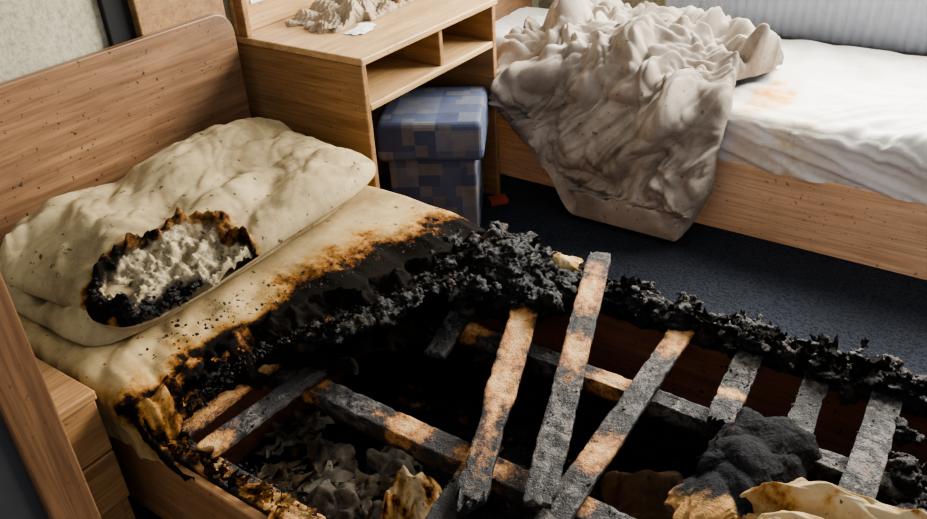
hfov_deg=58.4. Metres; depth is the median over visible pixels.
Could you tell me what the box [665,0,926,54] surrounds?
radiator
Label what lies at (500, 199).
packet
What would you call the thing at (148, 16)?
board
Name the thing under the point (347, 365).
bed
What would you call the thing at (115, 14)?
strip
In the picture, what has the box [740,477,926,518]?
cloth
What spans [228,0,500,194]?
desk
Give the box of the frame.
[538,0,926,56]
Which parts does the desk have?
panel, panel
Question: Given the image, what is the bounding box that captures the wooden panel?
[0,272,101,518]
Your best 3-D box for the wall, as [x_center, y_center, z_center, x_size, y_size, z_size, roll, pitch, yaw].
[-1.082,-0.912,2.047,0.120,2.500,4.820,18,38,30]
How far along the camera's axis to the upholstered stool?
2.83 m
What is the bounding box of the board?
[127,0,225,37]
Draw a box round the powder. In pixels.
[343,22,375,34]
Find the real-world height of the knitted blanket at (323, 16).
0.088 m
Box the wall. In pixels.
[0,0,538,176]
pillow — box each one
[0,117,375,328]
[0,206,340,346]
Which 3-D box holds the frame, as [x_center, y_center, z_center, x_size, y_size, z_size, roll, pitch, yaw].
[1.924,-0.917,3.169,3.700,1.020,0.120,18,38,30]
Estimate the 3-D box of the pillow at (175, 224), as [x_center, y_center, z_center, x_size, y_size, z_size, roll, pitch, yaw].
[-0.682,-0.159,2.150,0.582,0.167,0.933,16,37,29]
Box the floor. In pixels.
[127,171,926,518]
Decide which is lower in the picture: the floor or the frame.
the floor
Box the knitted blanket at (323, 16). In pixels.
[285,0,415,33]
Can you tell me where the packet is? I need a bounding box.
[484,194,508,206]
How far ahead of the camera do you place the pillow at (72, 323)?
1.82 m
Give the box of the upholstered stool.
[375,86,488,226]
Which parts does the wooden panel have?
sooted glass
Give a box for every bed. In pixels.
[0,14,926,518]
[495,0,926,279]
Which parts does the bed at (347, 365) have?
headboard, rail, cross panel, foam knob, rail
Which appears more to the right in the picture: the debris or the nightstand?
the debris
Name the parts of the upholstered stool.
padded lid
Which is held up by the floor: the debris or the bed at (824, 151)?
the bed at (824, 151)
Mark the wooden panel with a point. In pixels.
(42, 476)
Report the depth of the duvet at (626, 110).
2.87 m
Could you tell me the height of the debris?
0.062 m
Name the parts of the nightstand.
drawer, drawer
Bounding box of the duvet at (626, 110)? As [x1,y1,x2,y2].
[488,0,783,240]
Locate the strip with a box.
[97,0,136,46]
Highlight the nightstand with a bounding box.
[35,357,135,518]
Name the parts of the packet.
lid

